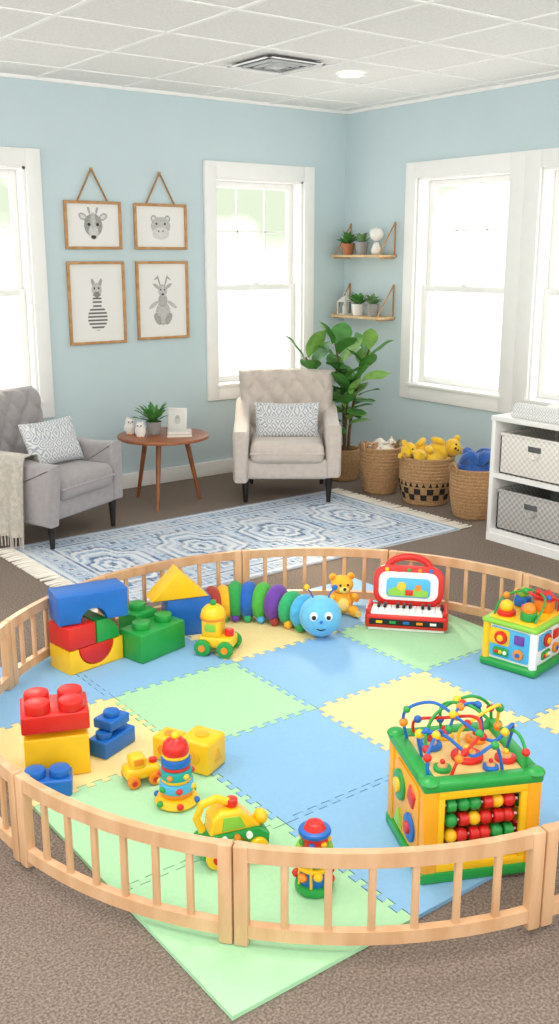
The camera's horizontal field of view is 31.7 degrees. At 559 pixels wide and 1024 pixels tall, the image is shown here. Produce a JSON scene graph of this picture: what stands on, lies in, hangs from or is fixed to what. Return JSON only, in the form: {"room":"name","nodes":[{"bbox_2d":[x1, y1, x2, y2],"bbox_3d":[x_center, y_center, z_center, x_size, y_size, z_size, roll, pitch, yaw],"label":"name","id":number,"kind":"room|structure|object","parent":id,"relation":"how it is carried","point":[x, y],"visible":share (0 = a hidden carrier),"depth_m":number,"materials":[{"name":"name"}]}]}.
{"room":"children's room","nodes":[
{"label":"children's room","id":0,"kind":"room"},
{"bbox_2d":[0,77,346,473],"bbox_3d":[-2.408,-1.288,6.054,7.600,2.740,0.200,-11,18,-36],"label":"wall","id":1,"kind":"structure","parent":0,"point":[126,138],"depth_m":6.96,"materials":[{"name":"blue paint"}]},
{"bbox_2d":[0,146,54,417],"bbox_3d":[-2.003,-1.430,6.303,1.020,1.730,0.245,-11,18,-36],"label":"window","id":2,"kind":"structure","parent":1,"relation":"in","point":[16,158],"depth_m":6.47,"materials":[{"name":"white paint"}]},
{"bbox_2d":[63,167,122,248],"bbox_3d":[-1.254,-2.035,6.612,0.420,0.526,0.022,-11,18,-36],"label":"print","id":3,"kind":"object","parent":1,"relation":"attached to","point":[87,224],"visible":1,"depth_m":6.63,"materials":[{"name":"white paper"}]},
{"bbox_2d":[66,261,126,345],"bbox_3d":[-1.251,-1.435,6.770,0.430,0.555,0.020,-11,18,-36],"label":"print","id":4,"kind":"object","parent":1,"relation":"attached to","point":[95,290],"visible":1,"depth_m":6.77,"materials":[{"name":"white paper"}]},
{"bbox_2d":[133,172,187,249],"bbox_3d":[-0.837,-2.113,6.917,0.425,0.523,0.022,-11,18,-36],"label":"print","id":5,"kind":"object","parent":1,"relation":"attached to","point":[156,226],"visible":1,"depth_m":6.94,"materials":[{"name":"white paper"}]},
{"bbox_2d":[135,261,189,339],"bbox_3d":[-0.836,-1.519,7.071,0.425,0.545,0.020,-11,18,-36],"label":"print","id":6,"kind":"object","parent":1,"relation":"attached to","point":[162,287],"visible":1,"depth_m":7.07,"materials":[{"name":"white paper"}]},
{"bbox_2d":[122,458,232,488],"bbox_3d":[-2.422,0.022,6.243,7.400,0.110,0.018,-11,18,-36],"label":"baseboard","id":7,"kind":"structure","parent":1,"relation":"attached to","point":[170,474],"depth_m":7.44,"materials":[{"name":"white paint"}]},
{"bbox_2d":[203,160,314,400],"bbox_3d":[-0.192,-1.774,7.623,1.015,1.730,0.245,-11,18,-36],"label":"window","id":8,"kind":"structure","parent":1,"relation":"in","point":[298,285],"depth_m":7.60,"materials":[{"name":"white paint"}]},
{"bbox_2d":[0,471,558,1023],"bbox_3d":[-0.181,0.831,3.552,7.600,0.100,7.600,-11,18,-36],"label":"floor","id":9,"kind":"structure","parent":0,"point":[68,955],"depth_m":2.41,"materials":[{"name":"beige carpet"}]},
{"bbox_2d":[0,386,122,549],"bbox_3d":[-1.447,-0.294,5.969,0.794,0.842,0.735,8,16,27],"label":"armchair","id":10,"kind":"object","parent":9,"relation":"on","point":[52,492],"visible":0.63,"depth_m":5.94,"materials":[{"name":"grey fabric"}]},
{"bbox_2d":[0,451,38,549],"bbox_3d":[-1.571,-0.084,5.693,0.381,0.524,0.211,8,16,27],"label":"throw blanket","id":11,"kind":"object","parent":10,"relation":"on","point":[11,463],"visible":0.91,"depth_m":5.59,"materials":[{"name":"beige fabric"}]},
{"bbox_2d":[18,416,83,463],"bbox_3d":[-1.374,-0.422,5.946,0.160,0.260,0.420,10,17,33],"label":"patterned throw pillow","id":12,"kind":"object","parent":10,"relation":"on","point":[52,441],"visible":0.86,"depth_m":5.89,"materials":[{"name":"fabric"}]},
{"bbox_2d":[117,427,208,511],"bbox_3d":[-0.788,-0.296,6.743,0.620,0.478,0.620,0,15,0],"label":"round side table","id":13,"kind":"object","parent":9,"relation":"on","point":[198,435],"visible":0.77,"depth_m":6.57,"materials":[{"name":"brown wood"}]},
{"bbox_2d":[124,416,135,434],"bbox_3d":[-1.013,-0.587,6.677,0.074,0.126,0.073,10,18,35],"label":"owl figurine","id":14,"kind":"object","parent":13,"relation":"on","point":[129,427],"visible":0.99,"depth_m":6.65,"materials":[{"name":"white ceramic"}]},
{"bbox_2d":[135,421,145,437],"bbox_3d":[-0.928,-0.553,6.572,0.066,0.113,0.066,-9,17,-31],"label":"owl figurine","id":15,"kind":"object","parent":13,"relation":"on","point":[140,431],"visible":1,"depth_m":6.55,"materials":[{"name":"white ceramic"}]},
{"bbox_2d":[130,401,167,434],"bbox_3d":[-0.881,-0.630,6.661,0.257,0.212,0.229,-1,15,-5],"label":"potted succulent","id":16,"kind":"object","parent":13,"relation":"on","point":[152,413],"visible":1,"depth_m":6.65,"materials":[{"name":"green plant"}]},
{"bbox_2d":[166,428,191,437],"bbox_3d":[-0.673,-0.531,6.620,0.170,0.040,0.120,-2,15,-8],"label":"stacked books","id":17,"kind":"object","parent":13,"relation":"on","point":[186,432],"visible":1,"depth_m":6.57,"materials":[{"name":"white paper"}]},
{"bbox_2d":[168,408,186,428],"bbox_3d":[-0.700,-0.638,6.792,0.130,0.164,0.082,2,15,6],"label":"photo frame","id":18,"kind":"object","parent":17,"relation":"on","point":[177,417],"visible":0.92,"depth_m":6.77,"materials":[{"name":"white ceramic"}]},
{"bbox_2d":[0,488,471,612],"bbox_3d":[-0.222,0.155,5.921,2.611,0.014,1.303,-11,18,-36],"label":"area rug","id":19,"kind":"object","parent":9,"relation":"on","point":[352,520],"visible":0.83,"depth_m":5.95,"materials":[{"name":"blue fabric"}]},
{"bbox_2d":[0,578,558,1020],"bbox_3d":[0.143,0.739,3.681,2.248,0.012,2.160,-11,18,-36],"label":"play mat","id":20,"kind":"object","parent":9,"relation":"on","point":[305,719],"visible":0.65,"depth_m":3.38,"materials":[{"name":"multicoloured rubber"}]},
{"bbox_2d":[24,762,72,795],"bbox_3d":[-0.729,0.842,3.103,0.150,0.080,0.090,-3,15,-10],"label":"building block","id":21,"kind":"object","parent":20,"relation":"on","point":[59,776],"visible":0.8,"depth_m":3.08,"materials":[{"name":"plastic"}]},
{"bbox_2d":[23,728,90,774],"bbox_3d":[-0.734,0.764,3.243,0.205,0.159,0.150,-4,15,-15],"label":"building block","id":22,"kind":"object","parent":20,"relation":"on","point":[71,747],"visible":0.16,"depth_m":3.17,"materials":[{"name":"plastic"}]},
{"bbox_2d":[20,683,89,735],"bbox_3d":[-0.734,0.639,3.210,0.215,0.095,0.162,-4,15,-15],"label":"building block","id":23,"kind":"object","parent":22,"relation":"on","point":[41,712],"visible":1,"depth_m":3.15,"materials":[{"name":"plastic"}]},
{"bbox_2d":[50,634,122,675],"bbox_3d":[-0.799,0.575,4.087,0.150,0.100,0.260,14,20,43],"label":"block","id":24,"kind":"object","parent":20,"relation":"on","point":[70,663],"visible":0.62,"depth_m":4.01,"materials":[{"name":"plastic"}]},
{"bbox_2d":[78,638,112,662],"bbox_3d":[-0.799,0.565,4.084,0.150,0.082,0.164,14,20,43],"label":"block","id":25,"kind":"object","parent":24,"relation":"in","point":[96,652],"visible":0.59,"depth_m":4.03,"materials":[{"name":"plastic"}]},
{"bbox_2d":[48,616,95,650],"bbox_3d":[-0.845,0.489,4.017,0.150,0.095,0.130,14,20,43],"label":"block","id":26,"kind":"object","parent":25,"relation":"on","point":[83,634],"visible":0.86,"depth_m":3.97,"materials":[{"name":"plastic"}]},
{"bbox_2d":[48,578,127,626],"bbox_3d":[-0.784,0.367,4.038,0.290,0.120,0.150,-8,16,-27],"label":"block","id":27,"kind":"object","parent":26,"relation":"on","point":[68,604],"visible":1,"depth_m":3.99,"materials":[{"name":"plastic"}]},
{"bbox_2d":[83,610,118,642],"bbox_3d":[-0.757,0.467,4.102,0.150,0.095,0.110,14,20,43],"label":"block","id":28,"kind":"object","parent":25,"relation":"on","point":[105,628],"visible":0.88,"depth_m":4.04,"materials":[{"name":"plastic"}]},
{"bbox_2d":[89,723,134,759],"bbox_3d":[-0.574,0.771,3.373,0.080,0.081,0.160,8,17,29],"label":"building block","id":29,"kind":"object","parent":20,"relation":"on","point":[104,744],"visible":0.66,"depth_m":3.32,"materials":[{"name":"plastic"}]},
{"bbox_2d":[93,707,128,731],"bbox_3d":[-0.574,0.701,3.365,0.080,0.054,0.100,8,17,29],"label":"building block","id":30,"kind":"object","parent":29,"relation":"on","point":[112,718],"visible":1,"depth_m":3.34,"materials":[{"name":"plastic"}]},
{"bbox_2d":[118,600,155,633],"bbox_3d":[-0.619,0.479,4.300,0.120,0.179,0.120,12,19,38],"label":"building block","id":31,"kind":"object","parent":20,"relation":"on","point":[137,609],"visible":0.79,"depth_m":4.25,"materials":[{"name":"plastic"}]},
{"bbox_2d":[121,751,160,789],"bbox_3d":[-0.444,0.818,3.158,0.115,0.097,0.097,-7,16,-24],"label":"toy car","id":32,"kind":"object","parent":20,"relation":"on","point":[137,767],"visible":0.95,"depth_m":3.13,"materials":[{"name":"yellow plastic"}]},
{"bbox_2d":[120,610,184,663],"bbox_3d":[-0.539,0.520,4.186,0.140,0.156,0.250,12,19,38],"label":"building block","id":33,"kind":"object","parent":20,"relation":"on","point":[161,634],"visible":1,"depth_m":4.12,"materials":[{"name":"plastic"}]},
{"bbox_2d":[153,727,185,759],"bbox_3d":[-0.370,0.782,3.312,0.092,0.089,0.089,8,16,27],"label":"cube","id":34,"kind":"object","parent":20,"relation":"on","point":[158,739],"visible":0.51,"depth_m":3.29,"materials":[{"name":"yellow plastic"}]},
{"bbox_2d":[154,731,199,811],"bbox_3d":[-0.317,0.782,3.020,0.148,0.238,0.146,0,15,0],"label":"toy","id":35,"kind":"object","parent":20,"relation":"on","point":[177,792],"visible":1,"depth_m":2.99,"materials":[{"name":"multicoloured plastic"}]},
{"bbox_2d":[161,588,210,634],"bbox_3d":[-0.419,0.450,4.416,0.200,0.175,0.120,-5,15,-19],"label":"building block","id":36,"kind":"object","parent":20,"relation":"on","point":[187,609],"visible":0.39,"depth_m":4.36,"materials":[{"name":"plastic"}]},
{"bbox_2d":[146,564,208,601],"bbox_3d":[-0.454,0.306,4.358,0.260,0.130,0.120,-5,15,-19],"label":"block","id":37,"kind":"object","parent":36,"relation":"on","point":[174,584],"visible":1,"depth_m":4.31,"materials":[{"name":"plastic"}]},
{"bbox_2d":[182,725,224,775],"bbox_3d":[-0.255,0.784,3.245,0.122,0.119,0.119,8,16,27],"label":"cube","id":38,"kind":"object","parent":20,"relation":"on","point":[206,745],"visible":0.77,"depth_m":3.20,"materials":[{"name":"yellow plastic"}]},
{"bbox_2d":[194,599,241,658],"bbox_3d":[-0.261,0.484,4.177,0.172,0.229,0.152,4,15,14],"label":"train","id":39,"kind":"object","parent":20,"relation":"on","point":[214,634],"visible":1,"depth_m":4.14,"materials":[{"name":"yellow plastic"}]},
{"bbox_2d":[192,794,269,869],"bbox_3d":[-0.137,0.871,2.757,0.220,0.196,0.128,-6,16,-21],"label":"car","id":40,"kind":"object","parent":20,"relation":"on","point":[226,818],"visible":0.7,"depth_m":2.72,"materials":[{"name":"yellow plastic"}]},
{"bbox_2d":[205,581,341,636],"bbox_3d":[-0.031,0.399,4.480,0.686,0.241,0.262,7,16,26],"label":"plush caterpillar","id":41,"kind":"object","parent":20,"relation":"on","point":[318,615],"visible":0.91,"depth_m":4.45,"materials":[{"name":"fabric"}]},
{"bbox_2d":[0,547,558,946],"bbox_3d":[0.171,0.618,3.571,2.524,0.275,2.523,-11,18,-35],"label":"wooden playpen","id":42,"kind":"object","parent":20,"relation":"on","point":[232,922],"visible":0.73,"depth_m":2.44,"materials":[{"name":"brown wood"}]},
{"bbox_2d":[292,818,334,898],"bbox_3d":[0.091,0.906,2.607,0.116,0.204,0.116,0,15,0],"label":"toy","id":43,"kind":"object","parent":20,"relation":"on","point":[313,832],"visible":0.57,"depth_m":2.58,"materials":[{"name":"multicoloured plastic"}]},
{"bbox_2d":[329,572,361,616],"bbox_3d":[0.295,0.387,4.604,0.166,0.202,0.142,-3,15,-10],"label":"bear","id":44,"kind":"object","parent":20,"relation":"on","point":[342,595],"visible":0.83,"depth_m":4.59},
{"bbox_2d":[365,553,447,633],"bbox_3d":[0.583,0.364,4.473,0.370,0.314,0.207,3,15,10],"label":"piano","id":45,"kind":"object","parent":20,"relation":"on","point":[408,597],"visible":1,"depth_m":4.48,"materials":[{"name":"red plastic"}]},
{"bbox_2d":[386,695,545,884],"bbox_3d":[0.510,0.748,2.775,0.358,0.427,0.345,-3,15,-11],"label":"cube","id":46,"kind":"object","parent":20,"relation":"on","point":[466,780],"visible":0.9,"depth_m":2.66,"materials":[{"name":"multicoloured plastic"}]},
{"bbox_2d":[479,587,558,677],"bbox_3d":[1.016,0.467,4.069,0.269,0.317,0.303,13,19,40],"label":"cube","id":47,"kind":"object","parent":20,"relation":"on","point":[521,636],"visible":1,"depth_m":4.00,"materials":[{"name":"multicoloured plastic"}]},
{"bbox_2d":[232,368,341,501],"bbox_3d":[0.052,-0.555,6.971,0.735,0.842,0.794,0,15,0],"label":"armchair","id":48,"kind":"object","parent":9,"relation":"on","point":[278,457],"visible":0.79,"depth_m":6.74,"materials":[{"name":"beige fabric"}]},
{"bbox_2d":[254,402,319,437],"bbox_3d":[0.052,-0.643,6.891,0.460,0.239,0.135,0,15,0],"label":"patterned throw pillow","id":49,"kind":"object","parent":48,"relation":"on","point":[272,419],"visible":1,"depth_m":6.85,"materials":[{"name":"fabric"}]},
{"bbox_2d":[284,321,393,481],"bbox_3d":[0.449,-0.837,7.384,0.629,1.197,0.681,12,19,38],"label":"fiddle leaf fig","id":50,"kind":"object","parent":9,"relation":"on","point":[340,334],"visible":0.66,"depth_m":7.30,"materials":[{"name":"green plant"}]},
{"bbox_2d":[358,436,401,494],"bbox_3d":[0.727,-0.343,7.072,0.330,0.398,0.306,0,15,0],"label":"wicker basket","id":51,"kind":"object","parent":9,"relation":"on","point":[379,460],"visible":0.96,"depth_m":6.97,"materials":[{"name":"brown wicker"}]},
{"bbox_2d":[398,435,462,506],"bbox_3d":[1.013,-0.295,6.763,0.386,0.462,0.383,11,18,36],"label":"wicker basket","id":52,"kind":"object","parent":9,"relation":"on","point":[424,472],"visible":0.92,"depth_m":6.64,"materials":[{"name":"brown wicker"}]},
{"bbox_2d":[449,447,490,520],"bbox_3d":[1.271,-0.191,6.398,0.356,0.444,0.336,0,15,0],"label":"wicker basket","id":53,"kind":"object","parent":9,"relation":"on","point":[469,477],"visible":0.7,"depth_m":6.28,"materials":[{"name":"beige wicker"}]},
{"bbox_2d":[486,413,558,559],"bbox_3d":[1.832,-0.123,5.531,0.589,0.750,1.210,-11,18,-36],"label":"cubby shelf","id":54,"kind":"object","parent":9,"relation":"on","point":[504,422],"visible":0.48,"depth_m":5.75,"materials":[{"name":"paint"}]},
{"bbox_2d":[495,484,558,545],"bbox_3d":[1.631,-0.009,5.779,0.513,0.245,0.506,-11,18,-36],"label":"storage bin","id":55,"kind":"object","parent":54,"relation":"in","point":[528,511],"visible":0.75,"depth_m":5.68,"materials":[{"name":"grey fabric"}]},
{"bbox_2d":[498,427,558,486],"bbox_3d":[1.631,-0.333,5.695,0.513,0.245,0.506,-11,18,-36],"label":"storage bin","id":56,"kind":"object","parent":54,"relation":"in","point":[532,453],"visible":0.83,"depth_m":5.60,"materials":[{"name":"white fabric"}]},
{"bbox_2d":[511,401,558,424],"bbox_3d":[1.778,-0.539,5.471,0.500,0.085,0.850,-11,18,-36],"label":"changing pad","id":57,"kind":"object","parent":54,"relation":"on","point":[548,414],"visible":1,"depth_m":5.52,"materials":[{"name":"white fabric"}]},
{"bbox_2d":[0,0,558,114],"bbox_3d":[-0.181,-1.907,2.839,7.600,0.120,7.600,-11,18,-36],"label":"ceiling","id":58,"kind":"structure","parent":0,"point":[407,51],"depth_m":5.26,"materials":[{"name":"tile"}]},
{"bbox_2d":[228,55,325,74],"bbox_3d":[-0.019,-2.599,5.742,0.410,0.027,0.410,-11,18,-36],"label":"ceiling air vent","id":59,"kind":"object","parent":58,"relation":"in","point":[272,64],"depth_m":5.69,"materials":[{"name":"white metal"}]},
{"bbox_2d":[336,72,364,78],"bbox_3d":[0.439,-2.700,6.092,0.184,0.009,0.184,-11,18,-36],"label":"recessed light","id":60,"kind":"object","parent":58,"relation":"in","point":[345,75],"visible":1,"depth_m":6.09,"materials":[{"name":"white paint"}]},
{"bbox_2d":[341,79,558,462],"bbox_3d":[2.834,-1.084,5.272,0.200,2.740,7.400,-11,18,-36],"label":"wall","id":61,"kind":"structure","parent":0,"point":[380,143],"depth_m":7.46,"materials":[{"name":"blue paint"}]},
{"bbox_2d":[331,283,394,320],"bbox_3d":[0.656,-1.660,7.773,0.189,0.274,0.560,-11,18,-36],"label":"wall shelf","id":62,"kind":"object","parent":61,"relation":"attached to","point":[378,318],"visible":0.91,"depth_m":7.66,"materials":[{"name":"brown wood"}]},
{"bbox_2d":[337,292,352,314],"bbox_3d":[0.527,-1.678,7.920,0.090,0.174,0.090,-11,18,-36],"label":"lantern","id":63,"kind":"object","parent":62,"relation":"on","point":[344,299],"visible":0.98,"depth_m":7.91,"materials":[{"name":"ceramic"}]},
{"bbox_2d":[347,292,367,315],"bbox_3d":[0.625,-1.649,7.776,0.184,0.190,0.178,1,15,4],"label":"potted plant","id":64,"kind":"object","parent":62,"relation":"on","point":[357,306],"visible":0.95,"depth_m":7.75,"materials":[{"name":"green plant"}]},
{"bbox_2d":[365,294,383,316],"bbox_3d":[0.732,-1.608,7.649,0.157,0.175,0.173,3,15,10],"label":"potted plant","id":65,"kind":"object","parent":62,"relation":"on","point":[372,308],"visible":1,"depth_m":7.62,"materials":[{"name":"grey concrete"}]},
{"bbox_2d":[331,222,396,258],"bbox_3d":[0.656,-2.110,7.656,0.189,0.274,0.560,-11,18,-36],"label":"wall shelf","id":66,"kind":"object","parent":61,"relation":"attached to","point":[335,256],"visible":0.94,"depth_m":7.51,"materials":[{"name":"brown wood"}]},
{"bbox_2d":[337,231,356,254],"bbox_3d":[0.531,-2.122,7.764,0.160,0.181,0.200,5,15,17],"label":"potted plant","id":67,"kind":"object","parent":66,"relation":"on","point":[347,248],"visible":0.99,"depth_m":7.74,"materials":[{"name":"green plant"}]},
{"bbox_2d":[351,232,369,254],"bbox_3d":[0.651,-2.086,7.646,0.182,0.171,0.156,-13,19,-40],"label":"potted plant","id":68,"kind":"object","parent":66,"relation":"on","point":[361,245],"visible":1,"depth_m":7.62,"materials":[{"name":"grey concrete"}]},
{"bbox_2d":[370,227,383,254],"bbox_3d":[0.741,-2.071,7.525,0.108,0.203,0.108,-11,18,-36],"label":"figurine","id":69,"kind":"object","parent":66,"relation":"on","point":[376,234],"visible":0.99,"depth_m":7.50,"materials":[{"name":"ceramic"}]},
{"bbox_2d":[399,151,525,412],"bbox_3d":[1.352,-1.643,7.120,0.245,1.730,1.115,-11,18,-36],"label":"window","id":70,"kind":"structure","parent":61,"relation":"in","point":[508,167],"depth_m":7.22,"materials":[{"name":"white paint"}]},
{"bbox_2d":[511,147,558,410],"bbox_3d":[2.025,-1.418,6.256,0.245,1.730,1.120,-11,18,-36],"label":"window","id":71,"kind":"structure","parent":61,"relation":"in","point":[545,292],"depth_m":6.56,"materials":[{"name":"white paint"}]}
]}

